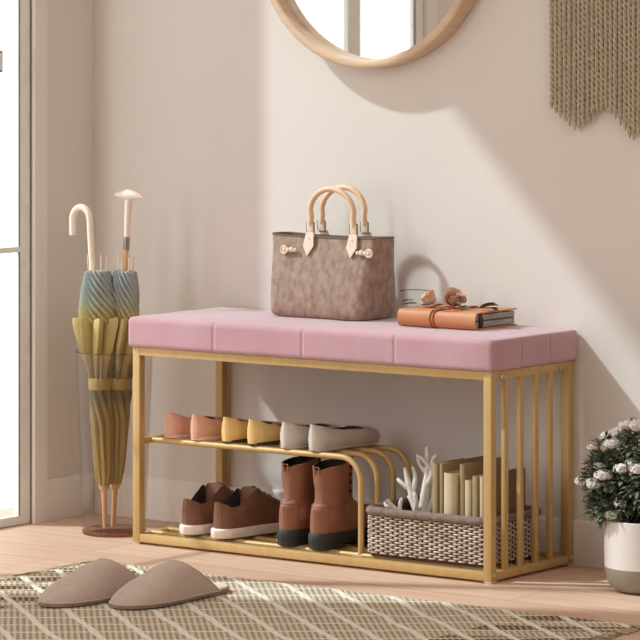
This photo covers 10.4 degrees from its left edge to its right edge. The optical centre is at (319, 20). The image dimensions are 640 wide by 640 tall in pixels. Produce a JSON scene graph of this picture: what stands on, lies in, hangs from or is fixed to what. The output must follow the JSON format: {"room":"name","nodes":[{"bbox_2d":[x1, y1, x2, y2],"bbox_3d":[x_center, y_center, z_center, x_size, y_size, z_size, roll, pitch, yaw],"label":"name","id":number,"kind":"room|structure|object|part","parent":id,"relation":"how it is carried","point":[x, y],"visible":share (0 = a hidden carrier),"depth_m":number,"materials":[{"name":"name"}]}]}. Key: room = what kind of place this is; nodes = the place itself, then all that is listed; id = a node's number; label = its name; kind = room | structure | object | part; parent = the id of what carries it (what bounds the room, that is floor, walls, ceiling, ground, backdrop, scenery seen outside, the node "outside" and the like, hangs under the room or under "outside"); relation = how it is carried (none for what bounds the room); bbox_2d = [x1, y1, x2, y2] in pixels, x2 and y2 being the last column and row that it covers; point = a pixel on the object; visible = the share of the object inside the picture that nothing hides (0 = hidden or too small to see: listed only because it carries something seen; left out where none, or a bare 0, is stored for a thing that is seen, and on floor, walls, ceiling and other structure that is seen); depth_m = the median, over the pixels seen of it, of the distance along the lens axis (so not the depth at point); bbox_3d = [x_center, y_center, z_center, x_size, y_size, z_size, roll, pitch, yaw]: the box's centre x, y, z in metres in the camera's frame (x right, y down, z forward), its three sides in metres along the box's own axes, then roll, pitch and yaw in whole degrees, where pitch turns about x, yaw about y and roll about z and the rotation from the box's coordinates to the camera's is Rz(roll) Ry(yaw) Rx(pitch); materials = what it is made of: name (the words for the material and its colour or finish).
{"room":"home entryway","nodes":[
{"label":"home entryway","id":0,"kind":"room"},
{"bbox_2d":[47,0,93,478],"bbox_3d":[-2.877,-0.131,5.190,0.050,2.600,7.830,0,0,36],"label":"wall","id":1,"kind":"structure","parent":0,"point":[70,23],"depth_m":8.26,"materials":[{"name":"paint"}]},
{"bbox_2d":[0,0,31,527],"bbox_3d":[-1.028,0.104,7.672,0.026,2.130,1.188,0,0,36],"label":"door","id":2,"kind":"structure","parent":1,"relation":"in","point":[22,249],"depth_m":8.12,"materials":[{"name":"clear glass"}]},
{"bbox_3d":[-0.741,0.093,8.042,0.003,0.040,0.028,0,0,36],"label":"lock plate","id":3,"kind":"part","parent":2,"relation":"part of","materials":[{"name":"beige metal"}]},
{"bbox_2d":[32,0,46,523],"bbox_3d":[-1.019,0.082,7.664,0.012,2.174,1.276,0,0,36],"label":"trim","id":4,"kind":"structure","parent":1,"relation":"attached to","point":[39,7],"depth_m":8.15,"materials":[{"name":"paint"}]},
{"bbox_2d":[47,472,93,520],"bbox_3d":[-0.591,1.121,8.249,0.009,0.097,0.169,0,0,36],"label":"baseboard","id":5,"kind":"structure","parent":1,"relation":"attached to","point":[72,495],"depth_m":8.24,"materials":[{"name":"paint"}]},
{"bbox_2d":[0,507,639,639],"bbox_3d":[-0.130,1.199,3.245,7.100,0.060,7.950,0,0,36],"label":"floor","id":6,"kind":"structure","parent":0,"point":[574,591],"depth_m":7.41,"materials":[{"name":"brown wood"}]},
{"bbox_2d":[0,560,639,639],"bbox_3d":[-0.475,1.166,6.405,1.415,0.006,1.838,0,0,36],"label":"rug","id":7,"kind":"object","parent":6,"relation":"on","point":[251,609],"visible":0.84,"depth_m":6.80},
{"bbox_2d":[37,558,137,606],"bbox_3d":[-0.444,1.123,7.061,0.120,0.077,0.324,0,0,40],"label":"slipper","id":8,"kind":"object","parent":7,"relation":"on","point":[97,581],"visible":0.89,"depth_m":6.99,"materials":[{"name":"beige fabric"}]},
{"bbox_2d":[109,560,228,608],"bbox_3d":[-0.300,1.123,7.038,0.120,0.077,0.324,0,0,40],"label":"slipper","id":9,"kind":"object","parent":7,"relation":"on","point":[171,582],"visible":1,"depth_m":6.98,"materials":[{"name":"beige fabric"}]},
{"bbox_2d":[129,307,576,583],"bbox_3d":[0.062,0.913,7.677,0.978,0.512,0.338,0,0,36],"label":"bench","id":10,"kind":"object","parent":6,"relation":"on","point":[222,335],"visible":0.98,"depth_m":7.51,"materials":[{"name":"gold metal"}]},
{"bbox_3d":[-0.406,0.947,7.834,0.020,0.436,0.020,0,0,36],"label":"leg","id":11,"kind":"part","parent":10,"relation":"part of","materials":[{"name":"gold metal"}]},
{"bbox_3d":[-0.317,1.155,7.955,0.018,0.018,0.281,0,0,36],"label":"rail","id":12,"kind":"part","parent":10,"relation":"part of","materials":[{"name":"gold metal"}]},
{"bbox_2d":[164,412,222,437],"bbox_3d":[-0.277,0.903,7.913,0.070,0.058,0.215,0,0,36],"label":"shoe","id":13,"kind":"object","parent":10,"relation":"on","point":[176,425],"visible":0.48,"depth_m":7.83,"materials":[{"name":"pink leather"}]},
{"bbox_2d":[179,482,233,535],"bbox_3d":[-0.218,1.089,7.880,0.095,0.107,0.287,0,0,36],"label":"sneaker","id":14,"kind":"object","parent":10,"relation":"on","point":[197,512],"visible":0.5,"depth_m":7.78,"materials":[{"name":"brown leather"}]},
{"bbox_2d":[190,414,248,440],"bbox_3d":[-0.210,0.903,7.861,0.070,0.058,0.215,0,0,42],"label":"shoe","id":15,"kind":"object","parent":10,"relation":"on","point":[202,428],"visible":0.52,"depth_m":7.78,"materials":[{"name":"pink leather"}]},
{"bbox_3d":[-0.228,0.947,8.076,0.020,0.436,0.020,0,0,36],"label":"leg","id":16,"kind":"part","parent":10,"relation":"part of","materials":[{"name":"gold metal"}]},
{"bbox_2d":[211,486,280,539],"bbox_3d":[-0.137,1.089,7.815,0.095,0.107,0.287,0,0,42],"label":"sneaker","id":17,"kind":"object","parent":10,"relation":"on","point":[249,511],"visible":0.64,"depth_m":7.76,"materials":[{"name":"brown leather"}]},
{"bbox_2d":[221,417,281,442],"bbox_3d":[-0.146,0.903,7.817,0.070,0.058,0.215,0,0,36],"label":"shoe","id":18,"kind":"object","parent":10,"relation":"on","point":[234,430],"visible":0.53,"depth_m":7.73,"materials":[{"name":"yellow leather"}]},
{"bbox_3d":[-0.142,1.040,7.690,0.584,0.213,0.013,0,0,36],"label":"shelf rod","id":19,"kind":"part","parent":10,"relation":"part of","materials":[{"name":"gold metal"}]},
{"bbox_3d":[-0.106,1.040,7.739,0.584,0.213,0.013,0,0,36],"label":"shelf rod","id":20,"kind":"part","parent":10,"relation":"part of","materials":[{"name":"gold metal"}]},
{"bbox_2d":[247,419,306,445],"bbox_3d":[-0.082,0.903,7.767,0.070,0.058,0.215,0,0,42],"label":"shoe","id":21,"kind":"object","parent":10,"relation":"on","point":[259,433],"visible":0.51,"depth_m":7.69,"materials":[{"name":"yellow leather"}]},
{"bbox_2d":[277,456,320,545],"bbox_3d":[-0.003,1.044,7.717,0.087,0.196,0.266,0,0,38],"label":"boot","id":22,"kind":"object","parent":10,"relation":"on","point":[297,472],"visible":0.59,"depth_m":7.62,"materials":[{"name":"orange leather"}]},
{"bbox_2d":[280,422,339,448],"bbox_3d":[-0.015,0.903,7.718,0.070,0.058,0.215,0,0,36],"label":"shoe","id":23,"kind":"object","parent":10,"relation":"on","point":[292,436],"visible":0.47,"depth_m":7.64,"materials":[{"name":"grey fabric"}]},
{"bbox_3d":[-0.026,0.738,7.556,0.922,0.018,0.018,0,0,36],"label":"rail","id":24,"kind":"part","parent":10,"relation":"part of","materials":[{"name":"gold metal"}]},
{"bbox_3d":[-0.026,1.155,7.556,0.922,0.018,0.018,0,0,36],"label":"rail","id":25,"kind":"part","parent":10,"relation":"part of","materials":[{"name":"gold metal"}]},
{"bbox_3d":[-0.002,1.149,7.588,0.930,0.012,0.013,0,0,36],"label":"rod","id":26,"kind":"part","parent":10,"relation":"part of","materials":[{"name":"gold metal"}]},
{"bbox_2d":[270,184,395,320],"bbox_3d":[0.028,0.510,7.769,0.306,0.292,0.145,0,0,36],"label":"handbag","id":27,"kind":"object","parent":10,"relation":"on","point":[323,275],"visible":1,"depth_m":7.71,"materials":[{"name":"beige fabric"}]},
{"bbox_3d":[-0.021,0.458,7.756,0.017,0.022,0.006,0,0,36],"label":"handle","id":28,"kind":"part","parent":27,"relation":"part of","materials":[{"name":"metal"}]},
{"bbox_3d":[0.004,0.458,7.827,0.017,0.022,0.006,0,0,36],"label":"handle","id":29,"kind":"part","parent":27,"relation":"part of","materials":[{"name":"beige leather"}]},
{"bbox_3d":[0.025,0.408,7.719,0.131,0.088,0.016,0,0,36],"label":"handle","id":30,"kind":"part","parent":27,"relation":"part of","materials":[{"name":"beige leather"}]},
{"bbox_3d":[0.052,0.408,7.793,0.131,0.088,0.015,0,0,36],"label":"handle","id":31,"kind":"part","parent":27,"relation":"part of","materials":[{"name":"beige leather"}]},
{"bbox_3d":[0.074,0.458,7.686,0.017,0.022,0.006,0,0,36],"label":"handle","id":32,"kind":"part","parent":27,"relation":"part of","materials":[{"name":"beige leather"}]},
{"bbox_3d":[0.099,0.458,7.757,0.017,0.022,0.006,0,0,36],"label":"handle","id":33,"kind":"part","parent":27,"relation":"part of","materials":[{"name":"beige leather"}]},
{"bbox_3d":[-0.071,1.040,7.787,0.584,0.213,0.013,0,0,36],"label":"shelf rod","id":34,"kind":"part","parent":10,"relation":"part of","materials":[{"name":"gold metal"}]},
{"bbox_2d":[308,456,370,549],"bbox_3d":[0.067,1.044,7.660,0.087,0.196,0.266,0,0,39],"label":"boot","id":35,"kind":"object","parent":10,"relation":"on","point":[334,510],"visible":0.73,"depth_m":7.58,"materials":[{"name":"orange leather"}]},
{"bbox_3d":[0.033,1.149,7.636,0.930,0.012,0.013,0,0,36],"label":"rod","id":36,"kind":"part","parent":10,"relation":"part of","materials":[{"name":"gold metal"}]},
{"bbox_2d":[308,424,379,450],"bbox_3d":[0.055,0.903,7.676,0.070,0.058,0.234,0,0,39],"label":"shoe","id":37,"kind":"object","parent":10,"relation":"on","point":[320,438],"visible":1,"depth_m":7.63,"materials":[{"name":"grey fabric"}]},
{"bbox_2d":[129,307,576,371],"bbox_3d":[0.062,0.693,7.677,0.978,0.072,0.338,0,0,36],"label":"seat cushion","id":38,"kind":"object","parent":10,"relation":"on","point":[226,334],"depth_m":7.51,"materials":[{"name":"pink fabric"}]},
{"bbox_3d":[-0.035,1.040,7.835,0.584,0.213,0.013,0,0,36],"label":"shelf rod","id":39,"kind":"part","parent":10,"relation":"part of","materials":[{"name":"gold metal"}]},
{"bbox_3d":[0.069,1.149,7.685,0.930,0.012,0.013,0,0,36],"label":"rod","id":40,"kind":"part","parent":10,"relation":"part of","materials":[{"name":"gold metal"}]},
{"bbox_2d":[366,496,541,566],"bbox_3d":[0.286,1.089,7.485,0.330,0.104,0.231,0,0,36],"label":"wicker basket","id":41,"kind":"object","parent":10,"relation":"on","point":[407,533],"visible":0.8,"depth_m":7.40,"materials":[{"name":"grey wicker"}]},
{"bbox_2d":[383,447,437,511],"bbox_3d":[0.197,1.023,7.514,0.125,0.221,0.049,0,0,24],"label":"coral","id":42,"kind":"object","parent":41,"relation":"in","point":[425,504],"visible":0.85,"depth_m":7.50},
{"bbox_2d":[433,458,466,512],"bbox_3d":[0.278,1.037,7.467,0.013,0.197,0.119,0,0,36],"label":"book","id":43,"kind":"object","parent":41,"relation":"in","point":[436,466],"visible":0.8,"depth_m":7.42,"materials":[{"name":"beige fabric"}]},
{"bbox_2d":[444,470,459,515],"bbox_3d":[0.298,1.045,7.426,0.033,0.180,0.091,0,0,36],"label":"book","id":44,"kind":"object","parent":41,"relation":"in","point":[451,478],"visible":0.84,"depth_m":7.39,"materials":[{"name":"beige paper"}]},
{"bbox_2d":[440,456,483,513],"bbox_3d":[0.306,1.036,7.479,0.009,0.198,0.170,0,0,36],"label":"book","id":45,"kind":"object","parent":41,"relation":"in","point":[453,465],"visible":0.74,"depth_m":7.42,"materials":[{"name":"beige paper"}]},
{"bbox_2d":[465,479,472,516],"bbox_3d":[0.335,1.051,7.401,0.015,0.168,0.084,0,0,36],"label":"book","id":46,"kind":"object","parent":41,"relation":"in","point":[468,483],"visible":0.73,"depth_m":7.37,"materials":[{"name":"beige paper"}]},
{"bbox_2d":[460,457,500,515],"bbox_3d":[0.346,1.035,7.444,0.014,0.200,0.159,0,0,36],"label":"book","id":47,"kind":"object","parent":41,"relation":"in","point":[467,470],"visible":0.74,"depth_m":7.39,"materials":[{"name":"beige fabric"}]},
{"bbox_2d":[480,476,482,516],"bbox_3d":[0.371,1.046,7.393,0.011,0.178,0.108,0,0,36],"label":"book","id":48,"kind":"object","parent":41,"relation":"in","point":[481,477],"visible":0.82,"depth_m":7.35,"materials":[{"name":"beige paper"}]},
{"bbox_2d":[473,471,498,516],"bbox_3d":[0.354,1.046,7.396,0.014,0.178,0.099,0,0,36],"label":"book","id":49,"kind":"object","parent":41,"relation":"in","point":[476,479],"visible":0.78,"depth_m":7.36,"materials":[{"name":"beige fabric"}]},
{"bbox_2d":[483,468,524,516],"bbox_3d":[0.389,1.043,7.395,0.011,0.184,0.148,0,0,36],"label":"book","id":50,"kind":"object","parent":41,"relation":"in","point":[512,473],"visible":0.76,"depth_m":7.41,"materials":[{"name":"brown fabric"}]},
{"bbox_2d":[397,304,516,329],"bbox_3d":[0.296,0.632,7.541,0.203,0.050,0.166,0,0,36],"label":"leather journal","id":51,"kind":"object","parent":10,"relation":"on","point":[441,316],"visible":1,"depth_m":7.49,"materials":[{"name":"leather"}]},
{"bbox_2d":[400,289,435,305],"bbox_3d":[0.213,0.599,7.591,0.108,0.035,0.053,0,0,36],"label":"rose","id":52,"kind":"object","parent":51,"relation":"on","point":[428,297],"visible":1,"depth_m":7.57,"materials":[{"name":"pink plant"}]},
{"bbox_3d":[0.301,0.632,7.522,0.068,0.050,0.142,0,0,36],"label":"tie cord","id":53,"kind":"part","parent":51,"relation":"part of","materials":[{"name":"leather"}]},
{"bbox_2d":[430,287,499,312],"bbox_3d":[0.318,0.598,7.518,0.180,0.047,0.055,0,0,36],"label":"rose","id":54,"kind":"object","parent":51,"relation":"on","point":[453,296],"visible":1,"depth_m":7.54,"materials":[{"name":"brown plant"}]},
{"bbox_3d":[0.353,0.947,7.277,0.020,0.436,0.020,0,0,36],"label":"leg","id":55,"kind":"part","parent":10,"relation":"part of","materials":[{"name":"gold metal"}]},
{"bbox_3d":[0.442,0.738,7.398,0.018,0.018,0.281,0,0,36],"label":"rail","id":56,"kind":"part","parent":10,"relation":"part of","materials":[{"name":"gold metal"}]},
{"bbox_3d":[0.442,1.155,7.398,0.018,0.018,0.281,0,0,36],"label":"rail","id":57,"kind":"part","parent":10,"relation":"part of","materials":[{"name":"gold metal"}]},
{"bbox_3d":[0.104,1.149,7.733,0.930,0.012,0.013,0,0,36],"label":"rod","id":58,"kind":"part","parent":10,"relation":"part of","materials":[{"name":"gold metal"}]},
{"bbox_3d":[0.152,1.155,7.798,0.922,0.018,0.018,0,0,36],"label":"rail","id":59,"kind":"part","parent":10,"relation":"part of","materials":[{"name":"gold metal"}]},
{"bbox_3d":[0.531,0.947,7.519,0.020,0.436,0.020,0,0,36],"label":"leg","id":60,"kind":"part","parent":10,"relation":"part of","materials":[{"name":"gold metal"}]},
{"bbox_2d":[574,417,639,593],"bbox_3d":[0.658,0.988,7.161,0.260,0.361,0.229,0,0,-2],"label":"potted plant","id":61,"kind":"object","parent":6,"relation":"on","point":[622,527],"visible":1,"depth_m":7.14,"materials":[{"name":"green plant"}]},
{"bbox_3d":[0.668,1.094,7.180,0.169,0.148,0.169,0,0,36],"label":"pot","id":62,"kind":"part","parent":61,"relation":"part of","materials":[{"name":"white ceramic"}]},
{"bbox_3d":[-0.470,0.961,7.991,0.177,0.416,0.177,0,0,36],"label":"umbrella stand","id":63,"kind":"object","parent":6,"relation":"on","visible":0},
{"bbox_2d":[69,204,117,527],"bbox_3d":[-0.509,0.788,7.997,0.112,0.738,0.132,0,0,-27],"label":"umbrella","id":64,"kind":"object","parent":63,"relation":"in","point":[95,328],"visible":1,"depth_m":7.97,"materials":[{"name":"yellow fabric"}]},
{"bbox_3d":[-0.540,0.549,8.012,0.081,0.260,0.016,-2,-1,36],"label":"handle","id":65,"kind":"part","parent":64,"relation":"part of","materials":[{"name":"white plastic"}]},
{"bbox_2d":[110,188,142,526],"bbox_3d":[-0.451,0.769,7.997,0.096,0.776,0.099,0,0,-22],"label":"umbrella","id":66,"kind":"object","parent":63,"relation":"in","point":[126,292],"visible":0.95,"depth_m":7.98,"materials":[{"name":"yellow fabric"}]},
{"bbox_3d":[-0.438,0.437,7.989,0.082,0.112,0.029,4,2,36],"label":"handle","id":67,"kind":"part","parent":66,"relation":"part of","materials":[{"name":"white plastic"}]},
{"bbox_2d":[94,0,639,520],"bbox_3d":[2.245,-0.131,6.341,6.940,2.600,0.147,0,0,36],"label":"wall","id":68,"kind":"structure","parent":0,"point":[226,127],"depth_m":7.81,"materials":[{"name":"paint"}]},
{"bbox_2d":[93,472,604,567],"bbox_3d":[2.195,1.121,6.315,6.790,0.097,0.009,0,0,36],"label":"baseboard","id":69,"kind":"structure","parent":68,"relation":"attached to","point":[164,498],"depth_m":8.16,"materials":[{"name":"paint"}]},
{"bbox_2d":[270,0,475,68],"bbox_3d":[0.114,-0.203,7.818,0.618,0.618,0.050,0,0,36],"label":"round mirror","id":70,"kind":"object","parent":68,"relation":"attached to","point":[363,34],"visible":1,"depth_m":7.82,"materials":[{"name":"brown wood"}]},
{"bbox_2d":[287,0,454,58],"bbox_3d":[0.121,-0.203,7.827,0.577,0.577,0.004,0,0,36],"label":"mirror glass","id":71,"kind":"object","parent":70,"relation":"attached to","point":[355,29],"depth_m":7.83,"materials":[{"name":"white"}]},
{"bbox_3d":[0.499,-0.001,7.542,0.013,0.382,0.011,0,0,36],"label":"twisted cord","id":72,"kind":"part","parent":68,"relation":"part of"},
{"bbox_3d":[0.508,0.004,7.534,0.012,0.391,0.011,0,0,36],"label":"twisted cord","id":73,"kind":"part","parent":68,"relation":"part of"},
{"bbox_3d":[0.517,0.008,7.527,0.011,0.401,0.011,0,0,36],"label":"twisted cord","id":74,"kind":"part","parent":68,"relation":"part of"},
{"bbox_3d":[0.526,0.012,7.520,0.013,0.409,0.011,0,0,36],"label":"twisted cord","id":75,"kind":"part","parent":68,"relation":"part of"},
{"bbox_3d":[0.535,0.017,7.513,0.013,0.418,0.011,0,0,36],"label":"twisted cord","id":76,"kind":"part","parent":68,"relation":"part of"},
{"bbox_3d":[0.546,0.021,7.508,0.012,0.427,0.011,0,0,36],"label":"twisted cord","id":77,"kind":"part","parent":68,"relation":"part of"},
{"bbox_3d":[0.555,0.019,7.502,0.012,0.422,0.011,0,0,36],"label":"twisted cord","id":78,"kind":"part","parent":68,"relation":"part of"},
{"bbox_3d":[0.564,0.017,7.493,0.013,0.419,0.011,0,0,36],"label":"twisted cord","id":79,"kind":"part","parent":68,"relation":"part of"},
{"bbox_3d":[0.573,0.012,7.487,0.013,0.409,0.011,0,0,36],"label":"twisted cord","id":80,"kind":"part","parent":68,"relation":"part of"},
{"bbox_3d":[0.583,0.005,7.480,0.012,0.394,0.011,0,0,36],"label":"twisted cord","id":81,"kind":"part","parent":68,"relation":"part of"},
{"bbox_3d":[0.592,0.001,7.473,0.012,0.386,0.011,0,0,36],"label":"twisted cord","id":82,"kind":"part","parent":68,"relation":"part of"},
{"bbox_3d":[0.600,0.000,7.466,0.013,0.384,0.011,0,0,36],"label":"twisted cord","id":83,"kind":"part","parent":68,"relation":"part of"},
{"bbox_3d":[0.610,-0.002,7.459,0.012,0.381,0.011,0,0,36],"label":"twisted cord","id":84,"kind":"part","parent":68,"relation":"part of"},
{"bbox_3d":[0.619,0.003,7.452,0.012,0.391,0.011,0,0,36],"label":"twisted cord","id":85,"kind":"part","parent":68,"relation":"part of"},
{"bbox_3d":[0.628,0.008,7.446,0.012,0.401,0.011,0,0,36],"label":"twisted cord","id":86,"kind":"part","parent":68,"relation":"part of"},
{"bbox_3d":[0.639,0.015,7.440,0.012,0.415,0.011,0,0,36],"label":"twisted cord","id":87,"kind":"part","parent":68,"relation":"part of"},
{"bbox_3d":[0.648,0.021,7.434,0.012,0.425,0.011,0,0,36],"label":"twisted cord","id":88,"kind":"part","parent":68,"relation":"part of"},
{"bbox_3d":[0.657,0.028,7.426,0.012,0.440,0.011,0,0,36],"label":"twisted cord","id":89,"kind":"part","parent":68,"relation":"part of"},
{"bbox_3d":[0.665,0.031,7.418,0.011,0.446,0.011,0,0,36],"label":"twisted cord","id":90,"kind":"part","parent":68,"relation":"part of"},
{"bbox_3d":[0.675,0.025,7.412,0.012,0.434,0.011,0,0,36],"label":"twisted cord","id":91,"kind":"part","parent":68,"relation":"part of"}
]}

